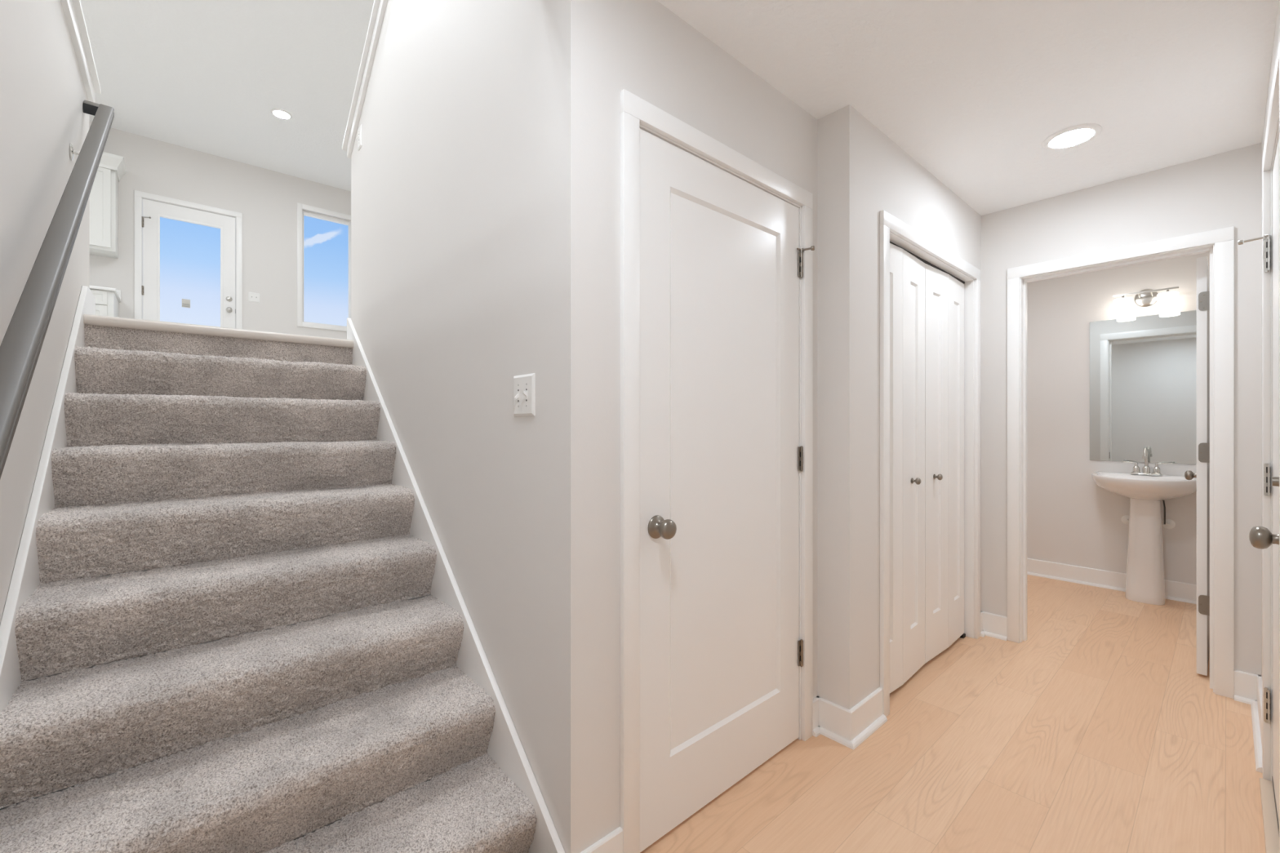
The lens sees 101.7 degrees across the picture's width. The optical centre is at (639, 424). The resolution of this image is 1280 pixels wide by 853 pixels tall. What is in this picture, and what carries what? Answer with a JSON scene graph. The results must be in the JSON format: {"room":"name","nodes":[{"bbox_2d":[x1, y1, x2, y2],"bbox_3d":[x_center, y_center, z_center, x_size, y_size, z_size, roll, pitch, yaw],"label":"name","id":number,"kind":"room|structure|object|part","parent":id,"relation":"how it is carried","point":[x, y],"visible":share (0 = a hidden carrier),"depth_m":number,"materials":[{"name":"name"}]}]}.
{"room":"home hallway","nodes":[
{"label":"home hallway","id":0,"kind":"room"},
{"bbox_2d":[0,0,89,624],"bbox_3d":[-1.346,-0.150,0.965,0.115,2.700,3.830,0,0,-42],"label":"wall","id":1,"kind":"structure","parent":0,"point":[43,94],"depth_m":1.49,"materials":[{"name":"white paint"}]},
{"bbox_2d":[0,100,114,479],"bbox_3d":[-1.704,-0.625,1.527,0.093,1.623,2.145,0,0,-42],"label":"handrail","id":2,"kind":"object","parent":1,"relation":"attached to","point":[20,347],"visible":1,"depth_m":1.22,"materials":[{"name":"grey paint"}]},
{"bbox_2d":[60,0,101,102],"bbox_3d":[-1.870,-1.548,1.557,0.186,0.095,2.309,0,0,-42],"label":"trim","id":3,"kind":"structure","parent":1,"relation":"on","point":[73,9],"depth_m":2.12,"materials":[{"name":"white paint"}]},
{"bbox_2d":[89,122,351,339],"bbox_3d":[-5.764,-1.710,5.675,6.100,3.000,0.140,0,0,-42],"label":"wall","id":4,"kind":"structure","parent":0,"point":[267,200],"depth_m":6.39,"materials":[{"name":"white paint"}]},
{"bbox_2d":[89,151,125,258],"bbox_3d":[-5.840,-2.295,5.251,0.925,0.980,0.392,0,0,-42],"label":"upper cabinet","id":5,"kind":"object","parent":4,"relation":"attached to","point":[104,194],"visible":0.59,"depth_m":5.37,"materials":[{"name":"white paint"}]},
{"bbox_3d":[-5.634,-2.248,5.268,0.400,0.825,0.019,0,0,-42],"label":"cabinet door","id":6,"kind":"part","parent":5,"relation":"part of","materials":[{"name":"white paint"}]},
{"bbox_3d":[-5.840,-2.715,5.251,0.925,0.140,0.392,0,0,-42],"label":"crown molding","id":7,"kind":"part","parent":5,"relation":"part of","materials":[{"name":"white paint"}]},
{"bbox_2d":[134,190,242,328],"bbox_3d":[-5.248,-1.524,6.093,0.946,2.127,0.198,0,0,-42],"label":"door","id":8,"kind":"structure","parent":4,"relation":"in","point":[148,207],"depth_m":5.95,"materials":[{"name":"white paint"}]},
{"bbox_3d":[-4.943,-1.389,6.273,0.062,0.062,0.062,0,0,-42],"label":"knob","id":9,"kind":"part","parent":8,"relation":"part of","materials":[{"name":"silver metal"}]},
{"bbox_2d":[248,292,259,302],"bbox_3d":[-4.774,-1.580,6.448,0.116,0.116,0.016,0,0,-42],"label":"light switch","id":10,"kind":"object","parent":4,"relation":"attached to","point":[252,297],"visible":1,"depth_m":6.45,"materials":[{"name":"white plastic"}]},
{"bbox_2d":[297,202,351,331],"bbox_3d":[-4.209,-2.078,7.015,0.699,1.599,0.117,0,0,-42],"label":"window","id":11,"kind":"structure","parent":4,"relation":"in","point":[300,213],"depth_m":6.86,"materials":[{"name":"white paint"}]},
{"bbox_2d":[80,0,373,191],"bbox_3d":[-3.496,-3.260,3.115,6.100,0.100,6.900,0,0,-42],"label":"ceiling","id":12,"kind":"structure","parent":0,"point":[205,76],"depth_m":4.74,"materials":[{"name":"white paint"}]},
{"bbox_2d":[270,108,292,119],"bbox_3d":[-3.699,-3.205,5.380,0.187,0.010,0.187,0,0,-42],"label":"recessed light","id":13,"kind":"object","parent":12,"relation":"in","point":[280,113],"visible":1,"depth_m":5.36,"materials":[{"name":"white paint"}]},
{"bbox_2d":[351,0,546,804],"bbox_3d":[-0.893,-0.852,2.192,0.115,4.104,2.075,0,0,-42],"label":"wall","id":14,"kind":"structure","parent":0,"point":[448,172],"depth_m":1.73,"materials":[{"name":"white paint"}]},
{"bbox_2d":[356,124,362,151],"bbox_3d":[-1.498,-1.532,2.774,0.018,0.115,0.070,0,0,-42],"label":"light switch","id":15,"kind":"object","parent":14,"relation":"attached to","point":[359,137],"visible":1,"depth_m":2.77,"materials":[{"name":"white plastic"}]},
{"bbox_2d":[342,0,387,158],"bbox_3d":[-0.910,-2.244,2.210,0.186,1.478,2.115,0,0,-42],"label":"trim","id":16,"kind":"structure","parent":14,"relation":"attached to","point":[379,7],"depth_m":2.65,"materials":[{"name":"white paint"}]},
{"bbox_2d":[513,373,535,416],"bbox_3d":[-0.331,-0.083,1.457,0.018,0.116,0.116,0,0,-42],"label":"light switch","id":17,"kind":"object","parent":14,"relation":"attached to","point":[524,385],"visible":1,"depth_m":1.45,"materials":[{"name":"white plastic"}]},
{"bbox_2d":[546,0,817,852],"bbox_3d":[0.239,-0.005,1.732,1.199,2.410,0.115,0,0,-42],"label":"wall","id":18,"kind":"structure","parent":0,"point":[596,50],"depth_m":1.36,"materials":[{"name":"white paint"}]},
{"bbox_2d":[620,88,814,852],"bbox_3d":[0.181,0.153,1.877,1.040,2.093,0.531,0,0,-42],"label":"door","id":19,"kind":"structure","parent":18,"relation":"in","point":[717,247],"depth_m":1.65,"materials":[{"name":"white paint"}]},
{"bbox_3d":[0.068,0.291,1.464,0.066,0.066,0.064,0,0,-42],"label":"knob","id":20,"kind":"part","parent":19,"relation":"part of","materials":[{"name":"silver metal"}]},
{"bbox_2d":[580,610,985,852],"bbox_3d":[0.910,1.137,2.141,2.747,0.125,0.163,0,0,-42],"label":"baseboard","id":21,"kind":"structure","parent":18,"relation":"attached to","point":[851,727],"depth_m":2.00,"materials":[{"name":"white paint"}]},
{"bbox_3d":[0.910,1.191,2.141,2.747,0.018,0.163,0,0,-42],"label":"shoe molding","id":22,"kind":"part","parent":21,"relation":"part of","materials":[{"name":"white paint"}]},
{"bbox_2d":[817,104,862,709],"bbox_3d":[0.496,-0.005,2.376,0.100,2.410,1.002,0,0,-42],"label":"wall","id":23,"kind":"structure","parent":0,"point":[839,132],"depth_m":2.01,"materials":[{"name":"white paint"}]},
{"bbox_2d":[862,115,981,700],"bbox_3d":[1.153,-0.005,2.824,1.478,2.410,0.802,0,0,-42],"label":"wall","id":24,"kind":"structure","parent":0,"point":[895,183],"depth_m":2.12,"materials":[{"name":"white paint"}]},
{"bbox_2d":[880,209,980,716],"bbox_3d":[1.420,0.161,2.590,1.253,2.078,0.132,0,0,-42],"label":"door","id":25,"kind":"structure","parent":24,"relation":"in","point":[930,295],"depth_m":2.58,"materials":[{"name":"white paint"}]},
{"bbox_3d":[1.299,0.264,2.451,0.033,0.033,0.038,0,0,-42],"label":"closet knob","id":26,"kind":"part","parent":25,"relation":"part of","materials":[{"name":"silver metal"}]},
{"bbox_3d":[1.514,0.264,2.646,0.033,0.033,0.038,0,0,-42],"label":"closet knob","id":27,"kind":"part","parent":25,"relation":"part of","materials":[{"name":"silver metal"}]},
{"bbox_2d":[640,574,1266,852],"bbox_3d":[1.245,1.250,2.206,5.810,0.100,2.250,0,0,-42],"label":"floor","id":28,"kind":"structure","parent":0,"point":[1100,731],"depth_m":1.85,"materials":[{"name":"brown wood"}]},
{"bbox_2d":[0,285,564,852],"bbox_3d":[-1.334,0.300,1.820,1.036,1.800,2.592,0,0,-42],"label":"staircase","id":29,"kind":"structure","parent":28,"relation":"on","point":[236,618],"depth_m":1.51,"materials":[{"name":"carpet"}]},
{"bbox_2d":[1090,446,1196,605],"bbox_3d":[3.400,0.675,3.519,0.501,1.050,0.568,0,0,-42],"label":"pedestal sink","id":30,"kind":"object","parent":28,"relation":"on","point":[1145,491],"visible":0.97,"depth_m":3.51,"materials":[{"name":"white ceramic"}]},
{"bbox_2d":[1090,471,1196,501],"bbox_3d":[3.400,0.428,3.518,0.500,0.163,0.568,0,0,-42],"label":"basin","id":31,"kind":"object","parent":30,"relation":"in","point":[1135,486],"depth_m":3.43,"materials":[{"name":"white ceramic"}]},
{"bbox_2d":[1120,446,1173,475],"bbox_3d":[3.501,0.249,3.608,0.130,0.198,0.264,0,0,-42],"label":"faucet","id":32,"kind":"object","parent":30,"relation":"on","point":[1146,468],"depth_m":3.62,"materials":[{"name":"silver metal"}]},
{"bbox_2d":[657,0,1278,215],"bbox_3d":[1.264,-1.360,2.223,5.760,0.300,2.250,0,0,-42],"label":"ceiling","id":33,"kind":"structure","parent":0,"point":[972,91],"depth_m":1.80,"materials":[{"name":"white paint"}]},
{"bbox_2d":[1042,123,1102,149],"bbox_3d":[1.810,-1.205,2.188,0.192,0.010,0.192,0,0,-42],"label":"recessed light","id":34,"kind":"object","parent":33,"relation":"in","point":[1074,135],"visible":1,"depth_m":2.17,"materials":[{"name":"white paint"}]},
{"bbox_2d":[1026,252,1209,584],"bbox_3d":[3.329,-0.005,4.053,0.100,2.410,2.250,0,0,-42],"label":"wall","id":35,"kind":"structure","parent":0,"point":[1073,520],"depth_m":3.98,"materials":[{"name":"white paint"}]},
{"bbox_2d":[1026,558,1196,604],"bbox_3d":[2.692,1.137,3.535,1.540,0.125,1.780,0,0,-42],"label":"baseboard","id":36,"kind":"structure","parent":35,"relation":"attached to","point":[1175,590],"depth_m":3.88,"materials":[{"name":"white paint"}]},
{"bbox_2d":[1089,310,1196,464],"bbox_3d":[3.585,-0.254,3.683,0.006,1.037,0.624,0,0,-42],"label":"wall mirror","id":37,"kind":"object","parent":35,"relation":"attached to","point":[1143,369],"visible":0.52,"depth_m":3.69,"materials":[{"name":"silver mirror"}]},
{"bbox_2d":[1112,286,1178,318],"bbox_3d":[3.528,-0.863,3.640,0.149,0.193,0.330,0,0,-42],"label":"vanity light","id":38,"kind":"object","parent":35,"relation":"attached to","point":[1167,302],"visible":1,"depth_m":3.66,"materials":[{"name":"white glass"}]},
{"bbox_3d":[3.437,-0.832,3.709,0.104,0.130,0.104,0,0,-42],"label":"lamp shade","id":39,"kind":"part","parent":38,"relation":"part of","materials":[{"name":"white glass"}]},
{"bbox_3d":[3.585,-0.832,3.541,0.104,0.130,0.104,0,0,-42],"label":"lamp shade","id":40,"kind":"part","parent":38,"relation":"part of","materials":[{"name":"white glass"}]},
{"bbox_2d":[981,142,1261,675],"bbox_3d":[2.096,-0.005,2.960,0.115,2.410,2.250,0,0,-42],"label":"wall","id":41,"kind":"structure","parent":0,"point":[1221,190],"depth_m":2.50,"materials":[{"name":"white paint"}]},
{"bbox_2d":[982,611,1261,704],"bbox_3d":[2.306,1.137,2.614,0.031,0.125,1.043,0,0,-42],"label":"baseboard","id":42,"kind":"structure","parent":41,"relation":"attached to","point":[994,625],"depth_m":2.28,"materials":[{"name":"white paint"}]},
{"bbox_2d":[1261,0,1279,676],"bbox_3d":[1.248,-0.005,0.902,3.885,2.410,0.115,0,0,-42],"label":"wall","id":43,"kind":"structure","parent":0,"point":[1277,19],"depth_m":2.08,"materials":[{"name":"white paint"}]},
{"bbox_2d":[1250,675,1262,773],"bbox_3d":[1.237,1.137,0.990,3.785,0.125,0.031,0,0,-42],"label":"baseboard","id":44,"kind":"structure","parent":43,"relation":"attached to","point":[1255,706],"depth_m":2.02,"materials":[{"name":"white paint"}]},
{"bbox_2d":[1237,25,1279,852],"bbox_3d":[1.813,0.142,1.452,0.954,2.115,0.188,0,0,-42],"label":"door","id":45,"kind":"structure","parent":43,"relation":"in","point":[1266,537],"depth_m":1.70,"materials":[{"name":"white paint"}]},
{"bbox_3d":[1.524,0.275,1.262,0.066,0.066,0.064,0,0,-42],"label":"knob","id":46,"kind":"part","parent":45,"relation":"part of","materials":[{"name":"silver metal"}]},
{"bbox_3d":[1.794,0.142,1.474,0.954,2.115,0.017,0,0,-42],"label":"casing","id":47,"kind":"part","parent":45,"relation":"part of","materials":[{"name":"white paint"}]},
{"bbox_3d":[-3.479,-0.335,3.096,5.900,0.250,6.750,0,0,-42],"label":"floor","id":48,"kind":"structure","parent":0,"visible":0},
{"bbox_2d":[89,288,118,316],"bbox_3d":[-5.791,-0.899,5.153,0.868,0.877,0.604,0,0,-42],"label":"base cabinet","id":49,"kind":"object","parent":48,"relation":"on","point":[106,301],"visible":0.18,"depth_m":5.18,"materials":[{"name":"white paint"}]},
{"bbox_3d":[-5.454,-1.260,5.061,0.394,0.130,0.019,0,0,-42],"label":"drawer","id":50,"kind":"part","parent":49,"relation":"part of","materials":[{"name":"white paint"}]},
{"bbox_3d":[-5.454,-0.873,5.061,0.394,0.625,0.019,0,0,-42],"label":"cabinet door","id":51,"kind":"part","parent":49,"relation":"part of","materials":[{"name":"white paint"}]},
{"bbox_2d":[89,284,120,302],"bbox_3d":[-5.786,-1.402,5.144,0.904,0.126,0.624,0,0,-42],"label":"countertop","id":52,"kind":"structure","parent":49,"relation":"on","point":[117,292],"depth_m":5.19,"materials":[{"name":"white"}]},
{"bbox_3d":[3.316,-0.005,2.832,1.540,2.410,0.100,0,0,-42],"label":"wall","id":53,"kind":"structure","parent":0,"visible":0},
{"bbox_2d":[1007,226,1234,698],"bbox_3d":[2.656,0.165,2.889,0.892,2.071,0.834,0,0,-42],"label":"door","id":54,"kind":"structure","parent":53,"relation":"in","point":[1215,475],"depth_m":2.47,"materials":[{"name":"white paint"}]},
{"bbox_3d":[3.119,0.285,2.941,0.066,0.066,0.064,0,0,-42],"label":"knob","id":55,"kind":"part","parent":54,"relation":"part of","materials":[{"name":"silver metal"}]},
{"bbox_3d":[2.680,0.854,2.468,0.002,0.092,0.049,0,0,-42],"label":"hinge plate","id":56,"kind":"part","parent":54,"relation":"part of","materials":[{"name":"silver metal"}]},
{"bbox_3d":[2.680,0.132,2.468,0.002,0.093,0.049,0,0,-42],"label":"hinge plate","id":57,"kind":"part","parent":54,"relation":"part of","materials":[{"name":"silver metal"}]},
{"bbox_3d":[2.680,-0.587,2.468,0.002,0.090,0.049,0,0,-42],"label":"hinge plate","id":58,"kind":"part","parent":54,"relation":"part of","materials":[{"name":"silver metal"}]}
]}

